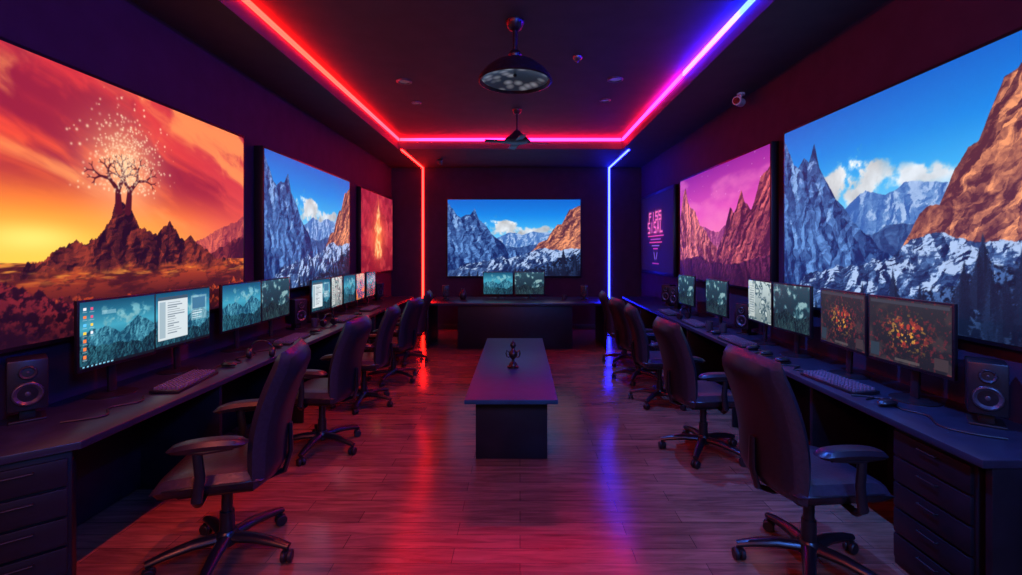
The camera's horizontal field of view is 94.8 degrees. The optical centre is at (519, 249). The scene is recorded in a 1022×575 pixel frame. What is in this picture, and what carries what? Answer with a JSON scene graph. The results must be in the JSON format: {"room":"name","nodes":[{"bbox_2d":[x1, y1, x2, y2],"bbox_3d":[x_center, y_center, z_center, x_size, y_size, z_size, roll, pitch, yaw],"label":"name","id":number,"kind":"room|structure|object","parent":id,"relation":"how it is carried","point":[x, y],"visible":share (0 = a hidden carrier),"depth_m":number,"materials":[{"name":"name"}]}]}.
{"room":"computer lab","nodes":[
{"label":"computer lab","id":0,"kind":"room"},
{"bbox_2d":[0,0,390,419],"bbox_3d":[-2.700,-0.250,4.050,0.200,3.700,11.300,0,0,0],"label":"wall","id":1,"kind":"structure","parent":0,"point":[120,42],"depth_m":3.54,"materials":[{"name":"paint"}]},
{"bbox_2d":[0,36,244,353],"bbox_3d":[-2.573,-0.270,3.115,0.052,1.564,2.474,0,0,0],"label":"wall screen","id":2,"kind":"object","parent":1,"relation":"attached to","point":[108,188],"visible":0.87,"depth_m":2.83,"materials":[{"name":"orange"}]},
{"bbox_2d":[254,145,349,289],"bbox_3d":[-2.553,-0.290,5.760,0.092,1.464,2.344,0,0,0],"label":"wall screen","id":3,"kind":"object","parent":1,"relation":"attached to","point":[302,209],"visible":0.92,"depth_m":5.27,"materials":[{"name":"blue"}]},
{"bbox_2d":[357,186,392,274],"bbox_3d":[-2.563,-0.300,8.400,0.072,1.424,1.864,0,0,0],"label":"wall screen","id":4,"kind":"object","parent":1,"relation":"attached to","point":[374,210],"visible":0.99,"depth_m":8.16,"materials":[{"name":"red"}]},
{"bbox_2d":[76,329,909,574],"bbox_3d":[-0.075,1.650,4.050,5.450,0.100,11.300,0,0,0],"label":"floor","id":5,"kind":"structure","parent":0,"point":[414,497],"depth_m":2.97,"materials":[{"name":"brown wood"}]},
{"bbox_2d":[0,450,75,574],"bbox_3d":[-2.203,1.245,2.077,0.340,0.710,0.336,0,0,-41],"label":"drawer unit","id":6,"kind":"object","parent":5,"relation":"on","point":[38,495],"visible":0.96,"depth_m":2.01,"materials":[{"name":"laminate"}]},
{"bbox_2d":[0,296,412,526],"bbox_3d":[-2.273,1.225,5.066,0.647,0.750,7.068,0,0,0],"label":"desk","id":7,"kind":"object","parent":5,"relation":"on","point":[121,452],"visible":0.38,"depth_m":3.06,"materials":[{"name":"laminate"}]},
{"bbox_2d":[6,353,47,425],"bbox_3d":[-2.482,0.696,2.367,0.172,0.308,0.144,0,0,42],"label":"speaker","id":8,"kind":"object","parent":7,"relation":"on","point":[26,375],"visible":1,"depth_m":2.32},
{"bbox_2d":[60,395,143,423],"bbox_3d":[-2.159,0.845,2.501,0.120,0.009,0.433,0,0,9],"label":"cable","id":9,"kind":"object","parent":7,"relation":"on","point":[108,408],"visible":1,"depth_m":2.40,"materials":[{"name":"rubber"}]},
{"bbox_2d":[74,293,155,399],"bbox_3d":[-2.420,0.564,2.788,0.240,0.573,0.500,0,0,4],"label":"monitor","id":10,"kind":"object","parent":7,"relation":"on","point":[109,331],"visible":1,"depth_m":2.75,"materials":[{"name":"black plastic"}]},
{"bbox_2d":[152,286,209,374],"bbox_3d":[-2.420,0.564,3.318,0.240,0.573,0.535,0,0,1],"label":"monitor","id":11,"kind":"object","parent":7,"relation":"on","point":[182,315],"visible":1,"depth_m":3.29,"materials":[{"name":"black plastic"}]},
{"bbox_2d":[149,369,217,393],"bbox_3d":[-2.130,0.832,3.000,0.165,0.037,0.460,0,0,-7],"label":"keyboard","id":12,"kind":"object","parent":7,"relation":"on","point":[183,382],"visible":1,"depth_m":2.93,"materials":[{"name":"black plastic"}]},
{"bbox_2d":[220,361,235,365],"bbox_3d":[-2.120,0.825,3.420,0.112,0.038,0.064,0,0,0],"label":"computer mouse","id":13,"kind":"object","parent":7,"relation":"on","point":[225,363],"visible":1,"depth_m":3.40,"materials":[{"name":"black plastic"}]},
{"bbox_2d":[219,280,260,352],"bbox_3d":[-2.420,0.564,4.016,0.240,0.573,0.540,0,0,2],"label":"monitor","id":14,"kind":"object","parent":7,"relation":"on","point":[240,302],"visible":1,"depth_m":3.98,"materials":[{"name":"black plastic"}]},
{"bbox_2d":[212,349,268,369],"bbox_3d":[-2.155,0.845,3.641,0.120,0.009,0.726,0,0,0],"label":"cable","id":15,"kind":"object","parent":7,"relation":"on","point":[237,359],"visible":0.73,"depth_m":3.68,"materials":[{"name":"plastic"}]},
{"bbox_2d":[246,340,275,357],"bbox_3d":[-2.050,0.780,3.720,0.196,0.140,0.080,0,0,-17],"label":"headset","id":16,"kind":"object","parent":7,"relation":"on","point":[249,352],"visible":1,"depth_m":3.71,"materials":[{"name":"black plastic"}]},
{"bbox_2d":[246,348,252,357],"bbox_3d":[-2.126,0.809,3.696,0.036,0.080,0.080,0,0,-17],"label":"ear cup","id":17,"kind":"object","parent":16,"relation":"on","point":[249,352],"depth_m":3.67,"materials":[{"name":"plastic"}]},
{"bbox_2d":[269,346,275,356],"bbox_3d":[-1.974,0.809,3.744,0.036,0.080,0.080,0,0,-17],"label":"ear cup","id":18,"kind":"object","parent":16,"relation":"on","point":[272,350],"depth_m":3.72,"materials":[{"name":"plastic"}]},
{"bbox_2d":[257,277,289,339],"bbox_3d":[-2.420,0.564,4.567,0.240,0.573,0.535,0,0,0],"label":"monitor","id":19,"kind":"object","parent":7,"relation":"on","point":[275,292],"visible":0.99,"depth_m":4.54,"materials":[{"name":"black plastic"}]},
{"bbox_2d":[270,342,282,346],"bbox_3d":[-2.120,0.825,4.100,0.112,0.038,0.064,0,0,10],"label":"computer mouse","id":20,"kind":"object","parent":7,"relation":"on","point":[274,344],"visible":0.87,"depth_m":4.08,"materials":[{"name":"black plastic"}]},
{"bbox_2d":[272,333,310,344],"bbox_3d":[-2.140,0.832,4.420,0.165,0.037,0.460,0,0,-2],"label":"keyboard","id":21,"kind":"object","parent":7,"relation":"on","point":[290,339],"visible":0.94,"depth_m":4.35,"materials":[{"name":"black plastic"}]},
{"bbox_2d":[285,298,306,329],"bbox_3d":[-2.416,0.689,5.078,0.180,0.320,0.150,0,0,28],"label":"speaker","id":22,"kind":"object","parent":7,"relation":"on","point":[298,306],"visible":0.98,"depth_m":5.02},
{"bbox_2d":[311,318,320,326],"bbox_3d":[-2.270,0.805,5.220,0.095,0.090,0.076,0,0,-2],"label":"mug","id":23,"kind":"object","parent":7,"relation":"on","point":[314,321],"visible":0.98,"depth_m":5.19,"materials":[{"name":"grey ceramic"}]},
{"bbox_2d":[307,277,329,322],"bbox_3d":[-2.420,0.596,5.607,0.240,0.508,0.480,0,0,3],"label":"monitor","id":24,"kind":"object","parent":7,"relation":"on","point":[319,288],"visible":0.99,"depth_m":5.58,"materials":[{"name":"black plastic"}]},
{"bbox_2d":[320,313,336,326],"bbox_3d":[-2.150,0.780,5.280,0.080,0.140,0.196,0,0,21],"label":"headset","id":25,"kind":"object","parent":7,"relation":"on","point":[323,323],"visible":1,"depth_m":5.25,"materials":[{"name":"black plastic"}]},
{"bbox_2d":[320,320,326,326],"bbox_3d":[-2.179,0.809,5.205,0.080,0.080,0.036,0,0,21],"label":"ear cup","id":26,"kind":"object","parent":25,"relation":"on","point":[323,323],"depth_m":5.19,"materials":[{"name":"plastic"}]},
{"bbox_2d":[330,317,336,324],"bbox_3d":[-2.121,0.809,5.355,0.080,0.080,0.036,0,0,21],"label":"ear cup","id":27,"kind":"object","parent":25,"relation":"on","point":[333,320],"depth_m":5.34,"materials":[{"name":"plastic"}]},
{"bbox_2d":[323,275,342,316],"bbox_3d":[-2.420,0.596,6.083,0.240,0.508,0.420,0,0,-3],"label":"monitor","id":28,"kind":"object","parent":7,"relation":"on","point":[336,281],"visible":0.99,"depth_m":6.03,"materials":[{"name":"black plastic"}]},
{"bbox_2d":[337,274,354,311],"bbox_3d":[-2.380,0.595,6.535,0.298,0.510,0.296,0,0,-42],"label":"monitor","id":29,"kind":"object","parent":7,"relation":"on","point":[348,281],"visible":1,"depth_m":6.50,"materials":[{"name":"black plastic"}]},
{"bbox_2d":[336,314,356,322],"bbox_3d":[-2.140,0.832,5.720,0.165,0.037,0.460,0,0,0],"label":"keyboard","id":30,"kind":"object","parent":7,"relation":"on","point":[344,318],"visible":0.94,"depth_m":5.67,"materials":[{"name":"black plastic"}]},
{"bbox_2d":[348,272,364,307],"bbox_3d":[-2.420,0.596,6.978,0.240,0.508,0.430,0,0,-3],"label":"monitor","id":31,"kind":"object","parent":7,"relation":"on","point":[359,277],"visible":1,"depth_m":6.93,"materials":[{"name":"black plastic"}]},
{"bbox_2d":[360,271,374,303],"bbox_3d":[-2.420,0.596,7.475,0.240,0.508,0.440,0,0,0],"label":"monitor","id":32,"kind":"object","parent":7,"relation":"on","point":[369,276],"visible":1,"depth_m":7.44,"materials":[{"name":"black plastic"}]},
{"bbox_2d":[359,305,380,311],"bbox_3d":[-2.140,0.832,6.720,0.165,0.037,0.460,0,0,0],"label":"keyboard","id":33,"kind":"object","parent":7,"relation":"on","point":[370,308],"visible":1,"depth_m":6.66,"materials":[{"name":"black plastic"}]},
{"bbox_2d":[372,283,383,299],"bbox_3d":[-2.417,0.705,7.997,0.162,0.288,0.135,0,0,40],"label":"speaker","id":34,"kind":"object","parent":7,"relation":"on","point":[379,287],"visible":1,"depth_m":7.95},
{"bbox_2d":[141,337,310,574],"bbox_3d":[-1.491,1.043,2.430,0.739,1.106,0.691,0,0,-14],"label":"office chair","id":35,"kind":"object","parent":5,"relation":"on","point":[226,465],"visible":1,"depth_m":2.31,"materials":[{"name":"leather"}]},
{"bbox_2d":[293,315,371,466],"bbox_3d":[-1.576,1.065,3.782,0.709,1.061,0.664,0,0,4],"label":"office chair","id":36,"kind":"object","parent":5,"relation":"on","point":[344,375],"visible":0.88,"depth_m":3.65,"materials":[{"name":"black plastic"}]},
{"bbox_2d":[330,304,400,414],"bbox_3d":[-1.595,1.082,4.866,0.687,1.028,0.643,0,0,-4],"label":"office chair","id":37,"kind":"object","parent":5,"relation":"on","point":[383,346],"visible":0.76,"depth_m":4.75,"materials":[{"name":"black leather"}]},
{"bbox_2d":[366,297,423,386],"bbox_3d":[-1.539,1.087,5.781,0.680,1.017,0.636,0,0,10],"label":"office chair","id":38,"kind":"object","parent":5,"relation":"on","point":[406,339],"visible":0.82,"depth_m":5.65,"materials":[{"name":"black leather"}]},
{"bbox_2d":[393,290,432,366],"bbox_3d":[-1.595,1.087,6.737,0.680,1.017,0.636,0,0,-6],"label":"office chair","id":39,"kind":"object","parent":5,"relation":"on","point":[423,320],"visible":0.64,"depth_m":6.64,"materials":[{"name":"black plastic"}]},
{"bbox_2d":[464,338,557,458],"bbox_3d":[-0.065,1.350,4.660,0.690,0.500,2.420,0,0,0],"label":"coffee table","id":40,"kind":"object","parent":5,"relation":"on","point":[511,404],"visible":1,"depth_m":3.60,"materials":[{"name":"laminate"}]},
{"bbox_2d":[505,341,520,368],"bbox_3d":[-0.065,0.969,4.400,0.110,0.262,0.110,0,0,45],"label":"trophy","id":41,"kind":"object","parent":40,"relation":"on","point":[512,353],"visible":1,"depth_m":4.38,"materials":[{"name":"brown metal"}]},
{"bbox_2d":[426,297,605,348],"bbox_3d":[-0.050,1.224,8.030,2.950,0.749,1.050,0,0,0],"label":"desk","id":42,"kind":"object","parent":5,"relation":"on","point":[549,319],"visible":0.77,"depth_m":7.58,"materials":[{"name":"laminate"}]},
{"bbox_2d":[442,285,448,299],"bbox_3d":[-1.279,0.729,8.097,0.112,0.240,0.135,0,0,-10],"label":"speaker","id":43,"kind":"object","parent":42,"relation":"on","point":[445,288],"visible":1,"depth_m":8.04},
{"bbox_2d":[459,288,466,299],"bbox_3d":[-0.980,0.755,8.100,0.130,0.190,0.130,0,0,0],"label":"vase","id":44,"kind":"object","parent":42,"relation":"on","point":[463,294],"visible":1,"depth_m":8.06,"materials":[{"name":"ceramic"}]},
{"bbox_2d":[483,272,512,298],"bbox_3d":[-0.385,0.616,8.290,0.531,0.468,0.240,0,0,0],"label":"monitor","id":45,"kind":"object","parent":42,"relation":"on","point":[494,283],"visible":1,"depth_m":8.24,"materials":[{"name":"black plastic"}]},
{"bbox_2d":[514,272,544,298],"bbox_3d":[0.165,0.616,8.290,0.531,0.468,0.240,0,0,0],"label":"monitor","id":46,"kind":"object","parent":42,"relation":"on","point":[525,283],"visible":1,"depth_m":8.24,"materials":[{"name":"black plastic"}]},
{"bbox_2d":[580,285,586,299],"bbox_3d":[1.099,0.729,8.097,0.112,0.240,0.135,0,0,10],"label":"speaker","id":47,"kind":"object","parent":42,"relation":"on","point":[583,288],"visible":1,"depth_m":8.04},
{"bbox_2d":[599,290,635,366],"bbox_3d":[1.457,1.087,6.667,0.680,1.017,0.636,0,0,4],"label":"office chair","id":48,"kind":"object","parent":5,"relation":"on","point":[603,297],"visible":0.55,"depth_m":6.52,"materials":[{"name":"black leather"}]},
{"bbox_2d":[608,297,659,385],"bbox_3d":[1.434,1.087,5.811,0.680,1.017,0.636,0,0,-10],"label":"office chair","id":49,"kind":"object","parent":5,"relation":"on","point":[623,337],"visible":0.65,"depth_m":5.65,"materials":[{"name":"black leather"}]},
{"bbox_2d":[624,303,685,410],"bbox_3d":[1.447,1.082,4.967,0.687,1.028,0.643,0,0,4],"label":"office chair","id":50,"kind":"object","parent":5,"relation":"on","point":[640,352],"visible":0.81,"depth_m":4.81,"materials":[{"name":"black leather"}]},
{"bbox_2d":[653,316,745,468],"bbox_3d":[1.423,1.065,3.733,0.709,1.061,0.664,0,0,-6],"label":"office chair","id":51,"kind":"object","parent":5,"relation":"on","point":[681,383],"visible":0.97,"depth_m":3.55,"materials":[{"name":"black plastic"}]},
{"bbox_2d":[722,343,894,574],"bbox_3d":[1.422,1.043,2.374,0.739,1.106,0.691,0,0,-6],"label":"office chair","id":52,"kind":"object","parent":5,"relation":"on","point":[775,448],"visible":1,"depth_m":2.19,"materials":[{"name":"black plastic"}]},
{"bbox_2d":[622,296,1021,574],"bbox_3d":[2.159,1.225,5.250,0.577,0.750,6.700,0,0,0],"label":"desk","id":53,"kind":"object","parent":5,"relation":"on","point":[831,416],"visible":0.48,"depth_m":2.80,"materials":[{"name":"laminate"}]},
{"bbox_2d":[657,309,677,315],"bbox_3d":[1.990,0.832,6.300,0.165,0.037,0.460,0,0,0],"label":"keyboard","id":54,"kind":"object","parent":53,"relation":"on","point":[668,312],"visible":0.98,"depth_m":6.22,"materials":[{"name":"black plastic"}]},
{"bbox_2d":[662,284,675,305],"bbox_3d":[2.276,0.689,7.197,0.180,0.320,0.150,0,0,-40],"label":"speaker","id":55,"kind":"object","parent":53,"relation":"on","point":[665,287],"visible":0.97,"depth_m":7.15},
{"bbox_2d":[670,286,684,309],"bbox_3d":[2.276,0.689,6.798,0.180,0.320,0.150,0,0,-30],"label":"speaker","id":56,"kind":"object","parent":53,"relation":"on","point":[674,290],"visible":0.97,"depth_m":6.75},
{"bbox_2d":[676,308,690,318],"bbox_3d":[2.020,0.780,5.800,0.196,0.140,0.080,0,0,-34],"label":"headset","id":57,"kind":"object","parent":53,"relation":"on","point":[679,315],"visible":1,"depth_m":5.77,"materials":[{"name":"black plastic"}]},
{"bbox_2d":[676,313,682,318],"bbox_3d":[1.954,0.809,5.755,0.036,0.080,0.080,0,0,-34],"label":"ear cup","id":58,"kind":"object","parent":57,"relation":"on","point":[679,315],"depth_m":5.73,"materials":[{"name":"plastic"}]},
{"bbox_2d":[685,312,690,317],"bbox_3d":[2.086,0.809,5.845,0.036,0.080,0.080,0,0,-34],"label":"ear cup","id":59,"kind":"object","parent":57,"relation":"on","point":[687,314],"depth_m":5.83,"materials":[{"name":"plastic"}]},
{"bbox_2d":[679,274,698,315],"bbox_3d":[2.240,0.591,6.203,0.240,0.518,0.490,0,0,-4],"label":"monitor","id":60,"kind":"object","parent":53,"relation":"on","point":[687,283],"visible":1,"depth_m":6.15,"materials":[{"name":"black plastic"}]},
{"bbox_2d":[681,319,704,327],"bbox_3d":[1.990,0.832,5.350,0.165,0.037,0.460,0,0,0],"label":"keyboard","id":61,"kind":"object","parent":53,"relation":"on","point":[694,323],"visible":0.96,"depth_m":5.29,"materials":[{"name":"black plastic"}]},
{"bbox_2d":[705,321,712,329],"bbox_3d":[2.030,0.805,5.020,0.095,0.090,0.076,0,0,-2],"label":"mug","id":62,"kind":"object","parent":53,"relation":"on","point":[708,324],"visible":0.98,"depth_m":4.99,"materials":[{"name":"grey ceramic"}]},
{"bbox_2d":[710,330,721,333],"bbox_3d":[1.980,0.825,4.750,0.112,0.038,0.064,0,0,0],"label":"computer mouse","id":63,"kind":"object","parent":53,"relation":"on","point":[712,331],"visible":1,"depth_m":4.73,"materials":[{"name":"black plastic"}]},
{"bbox_2d":[706,278,731,327],"bbox_3d":[2.240,0.591,5.253,0.240,0.518,0.490,0,0,-4],"label":"monitor","id":64,"kind":"object","parent":53,"relation":"on","point":[717,291],"visible":1,"depth_m":5.21,"materials":[{"name":"black plastic"}]},
{"bbox_2d":[719,323,726,332],"bbox_3d":[2.110,0.805,4.860,0.095,0.090,0.076,0,0,-2],"label":"mug","id":65,"kind":"object","parent":53,"relation":"on","point":[722,326],"visible":0.84,"depth_m":4.83,"materials":[{"name":"grey ceramic"}]},
{"bbox_2d":[717,335,759,347],"bbox_3d":[1.990,0.832,4.300,0.165,0.037,0.460,0,0,-2],"label":"keyboard","id":66,"kind":"object","parent":53,"relation":"on","point":[740,342],"visible":1,"depth_m":4.25,"materials":[{"name":"black plastic"}]},
{"bbox_2d":[736,303,757,334],"bbox_3d":[2.296,0.697,4.768,0.171,0.304,0.142,0,0,-30],"label":"speaker","id":67,"kind":"object","parent":53,"relation":"on","point":[742,321],"visible":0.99,"depth_m":4.72},
{"bbox_2d":[746,345,758,348],"bbox_3d":[1.980,0.825,4.000,0.112,0.038,0.064,0,0,-5],"label":"computer mouse","id":68,"kind":"object","parent":53,"relation":"on","point":[748,346],"visible":1,"depth_m":3.98,"materials":[{"name":"black plastic"}]},
{"bbox_2d":[748,279,779,345],"bbox_3d":[2.240,0.564,4.298,0.240,0.573,0.470,0,0,3],"label":"monitor","id":69,"kind":"object","parent":53,"relation":"on","point":[760,292],"visible":0.99,"depth_m":4.27,"materials":[{"name":"black plastic"}]},
{"bbox_2d":[759,350,772,354],"bbox_3d":[1.980,0.825,3.780,0.112,0.038,0.064,0,0,0],"label":"computer mouse","id":70,"kind":"object","parent":53,"relation":"on","point":[765,352],"visible":1,"depth_m":3.76,"materials":[{"name":"black plastic"}]},
{"bbox_2d":[774,357,789,361],"bbox_3d":[1.980,0.825,3.550,0.112,0.038,0.064,0,0,5],"label":"computer mouse","id":71,"kind":"object","parent":53,"relation":"on","point":[778,359],"visible":0.96,"depth_m":3.53,"materials":[{"name":"black plastic"}]},
{"bbox_2d":[769,357,809,370],"bbox_3d":[1.983,0.845,3.475,0.155,0.009,0.420,0,0,0],"label":"cable","id":72,"kind":"object","parent":53,"relation":"on","point":[772,358],"visible":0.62,"depth_m":3.44,"materials":[{"name":"rubber"}]},
{"bbox_2d":[773,282,813,357],"bbox_3d":[2.240,0.564,3.803,0.240,0.573,0.470,0,0,-4],"label":"monitor","id":73,"kind":"object","parent":53,"relation":"on","point":[792,303],"visible":1,"depth_m":3.78,"materials":[{"name":"black plastic"}]},
{"bbox_2d":[800,370,879,394],"bbox_3d":[2.010,0.832,2.980,0.165,0.037,0.460,0,0,-6],"label":"keyboard","id":74,"kind":"object","parent":53,"relation":"on","point":[847,385],"visible":1,"depth_m":2.92,"materials":[{"name":"black plastic"}]},
{"bbox_2d":[821,288,870,379],"bbox_3d":[2.240,0.564,3.198,0.240,0.573,0.490,0,0,3],"label":"monitor","id":75,"kind":"object","parent":53,"relation":"on","point":[844,314],"visible":1,"depth_m":3.17,"materials":[{"name":"black plastic"}]},
{"bbox_2d":[851,394,880,399],"bbox_3d":[2.001,0.845,2.700,0.146,0.009,0.090,0,0,0],"label":"cable","id":76,"kind":"object","parent":53,"relation":"on","point":[871,397],"visible":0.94,"depth_m":2.71,"materials":[{"name":"plastic"}]},
{"bbox_2d":[877,398,897,405],"bbox_3d":[2.000,0.825,2.560,0.112,0.038,0.064,0,0,-10],"label":"computer mouse","id":77,"kind":"object","parent":53,"relation":"on","point":[883,401],"visible":1,"depth_m":2.54,"materials":[{"name":"black plastic"}]},
{"bbox_2d":[868,294,957,406],"bbox_3d":[2.240,0.564,2.663,0.240,0.573,0.530,0,0,-5],"label":"monitor","id":78,"kind":"object","parent":53,"relation":"on","point":[919,336],"visible":1,"depth_m":2.62,"materials":[{"name":"black plastic"}]},
{"bbox_2d":[895,405,1007,439],"bbox_3d":[2.061,0.845,2.336,0.129,0.009,0.521,0,0,-13],"label":"cable","id":79,"kind":"object","parent":53,"relation":"on","point":[927,415],"visible":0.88,"depth_m":2.21,"materials":[{"name":"rubber"}]},
{"bbox_2d":[965,356,1008,429],"bbox_3d":[2.287,0.696,2.307,0.144,0.308,0.172,0,0,40],"label":"speaker","id":80,"kind":"object","parent":53,"relation":"on","point":[986,379],"visible":1,"depth_m":2.26},
{"bbox_2d":[894,427,985,574],"bbox_3d":[2.112,1.245,2.190,0.456,0.710,0.440,0,0,0],"label":"drawer unit","id":81,"kind":"object","parent":5,"relation":"on","point":[940,495],"visible":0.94,"depth_m":2.15,"materials":[{"name":"laminate"}]},
{"bbox_2d":[131,0,886,167],"bbox_3d":[-0.075,-1.867,3.950,5.050,0.400,11.100,0,0,0],"label":"ceiling","id":82,"kind":"structure","parent":0,"point":[443,47],"depth_m":4.47,"materials":[{"name":"paint"}]},
{"bbox_2d":[242,0,398,140],"bbox_3d":[-1.998,-1.820,3.080,0.020,0.045,9.340,0,0,0],"label":"led strip","id":83,"kind":"object","parent":82,"relation":"attached to","point":[250,4],"visible":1,"depth_m":4.41,"materials":[{"name":"red plastic"}]},
{"bbox_2d":[396,78,411,84],"bbox_3d":[-1.270,-1.842,5.150,0.170,0.016,0.170,0,0,0],"label":"recessed light","id":84,"kind":"object","parent":82,"relation":"in","point":[402,81],"visible":1,"depth_m":5.15,"materials":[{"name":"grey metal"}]},
{"bbox_2d":[412,101,420,104],"bbox_3d":[-1.300,-1.842,5.900,0.119,0.016,0.119,0,0,0],"label":"recessed light","id":85,"kind":"object","parent":82,"relation":"in","point":[413,102],"visible":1,"depth_m":5.89,"materials":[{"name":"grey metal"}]},
{"bbox_2d":[400,138,620,140],"bbox_3d":[-0.155,-1.820,7.748,3.650,0.045,0.020,0,0,0],"label":"led strip","id":86,"kind":"object","parent":82,"relation":"attached to","point":[401,139],"visible":0.89,"depth_m":7.74,"materials":[{"name":"red plastic"}]},
{"bbox_2d":[478,17,551,93],"bbox_3d":[-0.040,-1.603,3.800,0.600,0.495,0.600,0,0,0],"label":"pendant lamp","id":87,"kind":"object","parent":82,"relation":"hanging from","point":[514,73],"visible":1,"depth_m":3.78,"materials":[{"name":"metal"}]},
{"bbox_2d":[482,69,547,90],"bbox_3d":[-0.040,-1.401,3.800,0.544,0.049,0.544,0,0,0],"label":"diffuser","id":88,"kind":"object","parent":87,"relation":"attached to","point":[492,79],"depth_m":3.87,"materials":[{"name":"white glass"}]},
{"bbox_2d":[484,108,548,149],"bbox_3d":[-0.040,-1.625,6.200,0.676,0.450,0.676,0,0,34],"label":"ceiling fan","id":89,"kind":"object","parent":82,"relation":"hanging from","point":[516,138],"visible":1,"depth_m":6.14,"materials":[{"name":"black plastic"}]},
{"bbox_2d":[573,55,581,63],"bbox_3d":[0.550,-1.817,4.500,0.090,0.065,0.090,0,0,0],"label":"smoke detector","id":90,"kind":"object","parent":82,"relation":"attached to","point":[576,58],"visible":1,"depth_m":4.47,"materials":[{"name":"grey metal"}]},
{"bbox_2d":[599,98,610,102],"bbox_3d":[1.050,-1.842,5.800,0.136,0.016,0.136,0,0,0],"label":"recessed light","id":91,"kind":"object","parent":82,"relation":"in","point":[605,100],"visible":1,"depth_m":5.80,"materials":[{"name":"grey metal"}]},
{"bbox_2d":[607,76,622,82],"bbox_3d":[1.030,-1.842,5.090,0.170,0.016,0.170,0,0,0],"label":"recessed light","id":92,"kind":"object","parent":82,"relation":"in","point":[616,79],"visible":1,"depth_m":5.09,"materials":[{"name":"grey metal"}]},
{"bbox_2d":[622,73,682,140],"bbox_3d":[1.688,-1.820,6.315,0.020,0.045,2.830,0,0,0],"label":"led strip","id":93,"kind":"object","parent":82,"relation":"attached to","point":[680,76],"visible":0.94,"depth_m":5.82,"materials":[{"name":"pink plastic"}]},
{"bbox_2d":[682,0,754,75],"bbox_3d":[1.688,-1.820,1.630,0.020,0.045,6.460,0,0,0],"label":"led strip","id":94,"kind":"object","parent":82,"relation":"attached to","point":[748,3],"visible":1,"depth_m":3.95,"materials":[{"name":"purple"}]},
{"bbox_2d":[732,92,745,106],"bbox_3d":[2.318,-1.592,4.974,0.095,0.150,0.190,0,0,40],"label":"security camera","id":95,"kind":"object","parent":82,"relation":"attached to","point":[738,101],"visible":1,"depth_m":4.93,"materials":[{"name":"white plastic"}]},
{"bbox_2d":[391,168,640,323],"bbox_3d":[-0.075,-0.250,9.600,5.050,3.700,0.200,0,0,0],"label":"wall","id":96,"kind":"structure","parent":0,"point":[590,185],"depth_m":9.50,"materials":[{"name":"paint"}]},
{"bbox_2d":[401,149,423,297],"bbox_3d":[-1.960,-0.086,8.637,0.035,3.161,1.724,0,0,0],"label":"led strip","id":97,"kind":"object","parent":96,"relation":"attached to","point":[402,150],"visible":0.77,"depth_m":9.48,"materials":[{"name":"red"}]},
{"bbox_2d":[447,199,580,276],"bbox_3d":[-0.120,-0.245,9.468,2.709,1.579,0.062,0,0,0],"label":"wall screen","id":98,"kind":"object","parent":96,"relation":"attached to","point":[484,235],"visible":0.97,"depth_m":9.44,"materials":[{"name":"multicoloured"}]},
{"bbox_2d":[438,324,594,328],"bbox_3d":[-0.075,1.550,9.492,5.010,0.100,0.015,0,0,0],"label":"baseboard","id":99,"kind":"structure","parent":96,"relation":"attached to","point":[440,326],"depth_m":9.48,"materials":[{"name":"paint"}]},
{"bbox_2d":[608,149,629,297],"bbox_3d":[1.800,-0.086,8.637,0.035,3.161,1.724,0,0,0],"label":"led strip","id":100,"kind":"object","parent":96,"relation":"attached to","point":[625,152],"visible":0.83,"depth_m":9.48,"materials":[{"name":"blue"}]},
{"bbox_2d":[641,0,1021,423],"bbox_3d":[2.550,-0.250,4.050,0.200,3.700,11.300,0,0,0],"label":"wall","id":101,"kind":"structure","parent":0,"point":[897,40],"depth_m":3.54,"materials":[{"name":"paint"}]},
{"bbox_2d":[641,184,677,276],"bbox_3d":[2.413,-0.300,8.250,0.072,1.440,1.970,0,0,0],"label":"wall screen","id":102,"kind":"object","parent":101,"relation":"attached to","point":[659,209],"visible":1,"depth_m":7.95,"materials":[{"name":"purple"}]},
{"bbox_2d":[680,141,778,288],"bbox_3d":[2.413,-0.310,5.720,0.072,1.444,2.544,0,0,0],"label":"wall screen","id":103,"kind":"object","parent":101,"relation":"attached to","point":[729,209],"visible":0.98,"depth_m":5.21,"materials":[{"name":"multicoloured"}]},
{"bbox_2d":[784,26,1021,351],"bbox_3d":[2.423,-0.293,3.210,0.052,1.559,2.144,0,0,0],"label":"wall screen","id":104,"kind":"object","parent":101,"relation":"attached to","point":[911,187],"visible":0.87,"depth_m":2.79,"materials":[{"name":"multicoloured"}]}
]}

